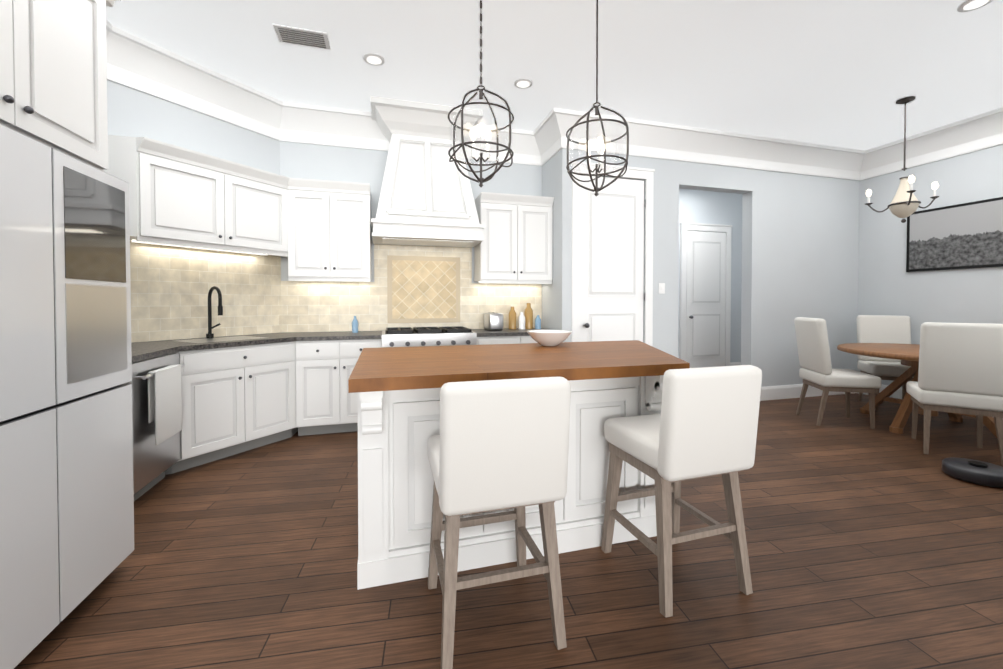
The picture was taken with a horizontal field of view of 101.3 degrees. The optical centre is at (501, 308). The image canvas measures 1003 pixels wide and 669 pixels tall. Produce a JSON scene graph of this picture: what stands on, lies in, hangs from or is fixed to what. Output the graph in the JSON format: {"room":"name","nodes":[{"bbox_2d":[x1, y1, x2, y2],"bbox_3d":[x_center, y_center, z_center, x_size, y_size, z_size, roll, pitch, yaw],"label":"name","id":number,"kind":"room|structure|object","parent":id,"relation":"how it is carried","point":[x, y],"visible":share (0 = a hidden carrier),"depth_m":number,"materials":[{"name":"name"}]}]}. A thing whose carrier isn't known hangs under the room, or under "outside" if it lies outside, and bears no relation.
{"room":"dining room and kitchen","nodes":[
{"label":"dining room and kitchen","id":0,"kind":"room"},
{"bbox_2d":[0,0,121,170],"bbox_3d":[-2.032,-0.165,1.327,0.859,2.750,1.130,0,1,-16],"label":"upper cabinet","id":1,"kind":"object","parent":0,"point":[53,74],"visible":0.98,"depth_m":1.60,"materials":[{"name":"white wood"}]},
{"bbox_2d":[107,80,279,342],"bbox_3d":[-2.695,-0.427,3.640,1.150,3.200,1.150,0,1,-16],"label":"wall","id":2,"kind":"structure","parent":0,"point":[131,112],"depth_m":3.46,"materials":[{"name":"paint"}]},
{"bbox_2d":[104,135,287,255],"bbox_3d":[-2.506,-0.875,3.527,1.131,0.700,1.131,0,1,-16],"label":"upper cabinet","id":3,"kind":"object","parent":2,"relation":"attached to","point":[179,196],"depth_m":3.24,"materials":[{"name":"white wood"}]},
{"bbox_2d":[280,141,541,332],"bbox_3d":[-0.833,-0.444,4.683,3.000,3.200,0.150,0,1,-16],"label":"wall","id":4,"kind":"structure","parent":0,"point":[320,162],"depth_m":4.41,"materials":[{"name":"paint"}]},
{"bbox_2d":[280,177,370,281],"bbox_3d":[-1.734,-0.770,4.132,0.798,0.930,0.387,0,1,-16],"label":"upper cabinet","id":5,"kind":"object","parent":4,"relation":"attached to","point":[314,230],"depth_m":4.00,"materials":[{"name":"white wood"}]},
{"bbox_2d":[130,241,541,342],"bbox_3d":[-1.050,-0.213,3.331,3.842,0.938,2.337,0,1,-16],"label":"backsplash","id":6,"kind":"structure","parent":4,"relation":"attached to","point":[413,286],"depth_m":4.25,"materials":[{"name":"tile"}]},
{"bbox_2d":[370,96,484,247],"bbox_3d":[-0.778,-1.362,4.288,1.100,1.347,0.580,0,1,-16],"label":"range hood","id":7,"kind":"object","parent":4,"relation":"attached to","point":[426,198],"visible":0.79,"depth_m":4.13,"materials":[{"name":"white wood"}]},
{"bbox_2d":[474,192,553,282],"bbox_3d":[0.132,-0.779,4.681,0.830,0.930,0.341,0,1,-16],"label":"upper cabinet","id":8,"kind":"object","parent":4,"relation":"attached to","point":[517,245],"depth_m":4.51,"materials":[{"name":"white wood"}]},
{"bbox_2d":[14,393,1002,668],"bbox_3d":[1.573,1.252,1.881,10.800,0.100,10.200,0,1,-16],"label":"floor","id":9,"kind":"structure","parent":0,"point":[880,545],"depth_m":1.81,"materials":[{"name":"brown wood"}]},
{"bbox_2d":[0,124,133,668],"bbox_3d":[-2.006,0.320,1.353,0.871,1.780,0.910,0,1,-16],"label":"refrigerator","id":10,"kind":"object","parent":9,"relation":"on","point":[66,496],"visible":1,"depth_m":1.48,"materials":[{"name":"grey metal"}]},
{"bbox_2d":[128,353,184,500],"bbox_3d":[-2.456,0.753,2.557,0.673,0.875,0.598,0,1,-16],"label":"dishwasher","id":11,"kind":"object","parent":9,"relation":"on","point":[155,382],"visible":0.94,"depth_m":2.55,"materials":[{"name":"grey metal"}]},
{"bbox_2d":[165,341,304,474],"bbox_3d":[-2.413,0.735,3.527,1.308,0.880,1.244,0,1,-16],"label":"base cabinet","id":12,"kind":"object","parent":9,"relation":"on","point":[238,399],"depth_m":3.27,"materials":[{"name":"white wood"}]},
{"bbox_2d":[131,332,306,362],"bbox_3d":[-2.290,0.282,2.989,1.260,0.039,2.332,0,1,-16],"label":"countertop","id":13,"kind":"structure","parent":12,"relation":"on","point":[141,351],"depth_m":3.18,"materials":[{"name":"stone"}]},
{"bbox_2d":[206,286,222,337],"bbox_3d":[-2.451,0.030,3.525,0.165,0.446,0.201,0,1,-16],"label":"faucet","id":14,"kind":"object","parent":13,"relation":"on","point":[210,334],"visible":1,"depth_m":3.53,"materials":[{"name":"black metal"}]},
{"bbox_2d":[305,339,381,434],"bbox_3d":[-1.595,0.726,4.057,0.800,0.880,0.668,0,1,-16],"label":"base cabinet","id":15,"kind":"object","parent":9,"relation":"on","point":[329,365],"depth_m":3.78,"materials":[{"name":"white wood"}]},
{"bbox_2d":[288,331,381,341],"bbox_3d":[-1.627,0.269,3.861,0.967,0.038,1.012,0,1,-16],"label":"countertop","id":16,"kind":"structure","parent":15,"relation":"on","point":[344,335],"depth_m":3.84,"materials":[{"name":"stone"}]},
{"bbox_2d":[352,316,357,332],"bbox_3d":[-1.494,0.158,4.200,0.064,0.170,0.064,0,1,-16],"label":"soap bottle","id":17,"kind":"object","parent":16,"relation":"on","point":[354,325],"visible":1,"depth_m":4.18,"materials":[{"name":"blue"}]},
{"bbox_2d":[382,326,476,347],"bbox_3d":[-0.764,0.684,4.271,0.910,0.958,0.677,0,1,-16],"label":"range","id":18,"kind":"object","parent":9,"relation":"on","point":[421,336],"visible":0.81,"depth_m":4.02,"materials":[{"name":"silver metal"}]},
{"bbox_2d":[427,377,570,668],"bbox_3d":[-0.038,0.723,1.600,0.450,0.974,0.516,0,1,-16],"label":"stool","id":19,"kind":"object","parent":9,"relation":"on","point":[495,445],"visible":1,"depth_m":1.38,"materials":[{"name":"white fabric"}]},
{"bbox_2d":[348,376,662,589],"bbox_3d":[0.201,0.756,2.407,1.926,0.875,1.061,0,1,-16],"label":"kitchen island","id":20,"kind":"object","parent":9,"relation":"on","point":[396,480],"depth_m":1.87,"materials":[{"name":"white wood"}]},
{"bbox_2d":[348,340,689,391],"bbox_3d":[0.243,0.289,2.437,2.068,0.053,1.140,0,1,-16],"label":"island countertop","id":21,"kind":"structure","parent":20,"relation":"on","point":[375,369],"depth_m":2.02,"materials":[{"name":"brown wood"}]},
{"bbox_2d":[527,330,572,345],"bbox_3d":[0.331,0.204,2.845,0.320,0.100,0.320,0,1,-16],"label":"bowl","id":22,"kind":"object","parent":21,"relation":"on","point":[549,337],"visible":1,"depth_m":2.76,"materials":[{"name":"white ceramic"}]},
{"bbox_2d":[477,336,536,344],"bbox_3d":[0.115,0.718,4.566,0.938,0.880,0.615,0,1,-16],"label":"base cabinet","id":23,"kind":"object","parent":9,"relation":"on","point":[500,339],"depth_m":4.22,"materials":[{"name":"white wood"}]},
{"bbox_2d":[471,328,550,336],"bbox_3d":[0.115,0.257,4.553,0.937,0.038,0.624,0,1,-16],"label":"countertop","id":24,"kind":"structure","parent":23,"relation":"on","point":[480,332],"depth_m":4.25,"materials":[{"name":"stone"}]},
{"bbox_2d":[484,312,502,330],"bbox_3d":[-0.091,0.140,4.564,0.170,0.193,0.280,0,1,-16],"label":"toaster","id":25,"kind":"object","parent":24,"relation":"on","point":[493,321],"visible":1,"depth_m":4.43,"materials":[{"name":"silver metal"}]},
{"bbox_2d":[509,307,515,328],"bbox_3d":[0.126,0.104,4.717,0.087,0.260,0.087,-1,1,-31],"label":"jar","id":26,"kind":"object","parent":24,"relation":"on","point":[512,314],"depth_m":4.68,"materials":[{"name":"brown"}]},
{"bbox_2d":[601,365,761,617],"bbox_3d":[0.786,0.718,1.863,0.450,0.974,0.516,0,1,-18],"label":"stool","id":27,"kind":"object","parent":9,"relation":"on","point":[704,423],"visible":1,"depth_m":1.66,"materials":[{"name":"white fabric"}]},
{"bbox_2d":[794,317,880,428],"bbox_3d":[3.435,0.630,4.245,0.560,1.072,0.500,0,1,12],"label":"dining chair","id":28,"kind":"object","parent":9,"relation":"on","point":[816,370],"visible":1,"depth_m":4.09,"materials":[{"name":"white fabric"}]},
{"bbox_2d":[856,315,913,409],"bbox_3d":[4.567,0.621,4.829,0.500,1.072,0.560,0,1,24],"label":"dining chair","id":29,"kind":"object","parent":9,"relation":"on","point":[882,329],"visible":0.67,"depth_m":4.95,"materials":[{"name":"white fabric"}]},
{"bbox_2d":[837,343,996,437],"bbox_3d":[4.226,0.786,4.075,1.410,0.760,1.410,0,1,-16],"label":"dining table","id":30,"kind":"object","parent":9,"relation":"on","point":[907,354],"visible":0.54,"depth_m":4.07,"materials":[{"name":"brown wood"}]},
{"bbox_2d":[906,322,1002,465],"bbox_3d":[3.752,0.644,3.404,0.500,1.072,0.560,1,1,35],"label":"dining chair","id":31,"kind":"object","parent":9,"relation":"on","point":[960,371],"visible":1,"depth_m":3.23,"materials":[{"name":"white fabric"}]},
{"bbox_2d":[942,457,1002,487],"bbox_3d":[3.320,1.129,2.870,0.340,0.106,0.340,0,1,-16],"label":"robot vacuum","id":32,"kind":"object","parent":9,"relation":"on","point":[978,472],"visible":1,"depth_m":2.82,"materials":[{"name":"grey plastic"}]},
{"bbox_2d":[542,153,556,329],"bbox_3d":[0.620,-0.446,4.780,0.150,3.200,0.450,0,1,-16],"label":"wall","id":33,"kind":"structure","parent":0,"point":[549,291],"depth_m":4.66,"materials":[{"name":"paint"}]},
{"bbox_2d":[106,0,1002,149],"bbox_3d":[1.573,-2.048,1.828,10.800,0.100,10.200,0,1,-16],"label":"ceiling","id":34,"kind":"structure","parent":0,"point":[844,73],"depth_m":3.30,"materials":[{"name":"paint"}]},
{"bbox_2d":[272,23,330,49],"bbox_3d":[-1.472,-2.009,3.050,0.360,0.015,0.200,0,1,-16],"label":"ceiling vent","id":35,"kind":"object","parent":34,"relation":"in","point":[301,36],"visible":0.98,"depth_m":3.03,"materials":[{"name":"white metal"}]},
{"bbox_2d":[363,53,384,65],"bbox_3d":[-1.031,-2.016,3.329,0.168,0.011,0.168,0,1,-25],"label":"recessed light","id":36,"kind":"object","parent":34,"relation":"in","point":[375,59],"depth_m":3.32,"materials":[{"name":"white plastic"}]},
{"bbox_2d":[448,0,513,187],"bbox_3d":[-0.115,-1.343,2.299,0.373,1.324,0.373,0,1,-16],"label":"pendant light","id":37,"kind":"object","parent":34,"relation":"hanging from","point":[482,132],"visible":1,"depth_m":2.29,"materials":[{"name":"grey metal"}]},
{"bbox_2d":[514,78,532,88],"bbox_3d":[0.196,-2.022,3.695,0.168,0.011,0.168,0,1,-25],"label":"recessed light","id":38,"kind":"object","parent":34,"relation":"in","point":[522,83],"depth_m":3.68,"materials":[{"name":"white plastic"}]},
{"bbox_2d":[566,0,628,196],"bbox_3d":[0.578,-1.346,2.494,0.373,1.324,0.373,0,1,-16],"label":"pendant light","id":39,"kind":"object","parent":34,"relation":"hanging from","point":[601,145],"visible":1,"depth_m":2.48,"materials":[{"name":"grey metal"}]},
{"bbox_2d":[865,96,938,222],"bbox_3d":[3.934,-1.436,4.058,0.540,1.194,0.515,0,1,-16],"label":"chandelier","id":40,"kind":"object","parent":34,"relation":"hanging from","point":[905,203],"visible":1,"depth_m":3.98,"materials":[{"name":"white glass"}]},
{"bbox_2d":[957,0,992,11],"bbox_3d":[3.115,-2.005,2.699,0.168,0.011,0.168,0,1,-25],"label":"recessed light","id":41,"kind":"object","parent":34,"relation":"in","point":[969,5],"depth_m":2.71,"materials":[{"name":"white plastic"}]},
{"bbox_2d":[556,148,859,386],"bbox_3d":[2.795,-0.451,5.081,4.500,3.200,0.150,0,1,-16],"label":"wall","id":42,"kind":"structure","parent":0,"point":[800,245],"depth_m":5.18,"materials":[{"name":"paint"}]},
{"bbox_2d":[106,19,1002,180],"bbox_3d":[1.838,-1.820,1.075,8.200,0.329,8.200,0,1,-16],"label":"crown molding","id":43,"kind":"structure","parent":42,"relation":"attached to","point":[141,65],"depth_m":4.41,"materials":[{"name":"white wood"}]},
{"bbox_2d":[580,175,644,341],"bbox_3d":[1.241,-0.152,4.557,0.799,2.596,0.127,0,1,-16],"label":"pantry door","id":44,"kind":"structure","parent":42,"relation":"in","point":[611,257],"depth_m":4.56,"materials":[{"name":"white wood"}]},
{"bbox_2d":[571,161,654,346],"bbox_3d":[1.240,-0.209,4.554,1.020,2.735,0.030,0,1,-16],"label":"trim","id":45,"kind":"structure","parent":42,"relation":"attached to","point":[647,174],"depth_m":4.54,"materials":[{"name":"white wood"}]},
{"bbox_2d":[659,283,664,293],"bbox_3d":[1.845,-0.235,4.732,0.080,0.120,0.011,0,1,-16],"label":"light switch","id":46,"kind":"object","parent":42,"relation":"attached to","point":[661,288],"visible":1,"depth_m":4.73,"materials":[{"name":"white plastic"}]},
{"bbox_2d":[760,384,856,400],"bbox_3d":[3.940,1.060,5.340,1.788,0.170,0.018,0,1,-16],"label":"baseboard","id":47,"kind":"structure","parent":42,"relation":"attached to","point":[780,392],"depth_m":5.25,"materials":[{"name":"white wood"}]},
{"bbox_2d":[678,189,741,361],"bbox_3d":[2.500,-0.480,6.867,4.100,3.200,0.150,0,1,-16],"label":"wall","id":48,"kind":"structure","parent":0,"point":[707,207],"depth_m":7.19,"materials":[{"name":"paint"}]},
{"bbox_2d":[679,222,731,365],"bbox_3d":[3.500,-0.165,7.048,1.040,2.565,0.055,0,1,-16],"label":"trim","id":49,"kind":"structure","parent":48,"relation":"attached to","point":[685,227],"depth_m":6.94,"materials":[{"name":"white"}]},
{"bbox_2d":[686,231,725,367],"bbox_3d":[3.509,-0.103,7.017,0.800,2.418,0.113,0,1,-16],"label":"hall door","id":50,"kind":"structure","parent":48,"relation":"in","point":[705,299],"depth_m":7.03,"materials":[{"name":"white wood"}]},
{"bbox_2d":[730,362,740,365],"bbox_3d":[4.159,1.029,7.272,0.400,0.170,0.018,0,1,-16],"label":"baseboard","id":51,"kind":"structure","parent":48,"relation":"attached to","point":[731,363],"depth_m":7.25,"materials":[{"name":"white wood"}]},
{"bbox_2d":[857,144,1002,387],"bbox_3d":[5.688,-0.414,2.831,0.150,3.200,9.650,0,1,-16],"label":"wall","id":52,"kind":"structure","parent":0,"point":[888,284],"depth_m":4.88,"materials":[{"name":"paint"}]},
{"bbox_2d":[863,384,993,417],"bbox_3d":[5.199,1.078,4.281,0.018,0.170,2.740,0,1,-16],"label":"baseboard","id":53,"kind":"structure","parent":52,"relation":"attached to","point":[897,394],"depth_m":5.16,"materials":[{"name":"white wood"}]},
{"bbox_2d":[906,197,1002,271],"bbox_3d":[5.198,-0.797,4.219,0.029,0.720,1.700,0,1,-16],"label":"picture frame","id":54,"kind":"object","parent":52,"relation":"attached to","point":[969,235],"visible":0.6,"depth_m":4.59,"materials":[{"name":"black metal"}]}
]}

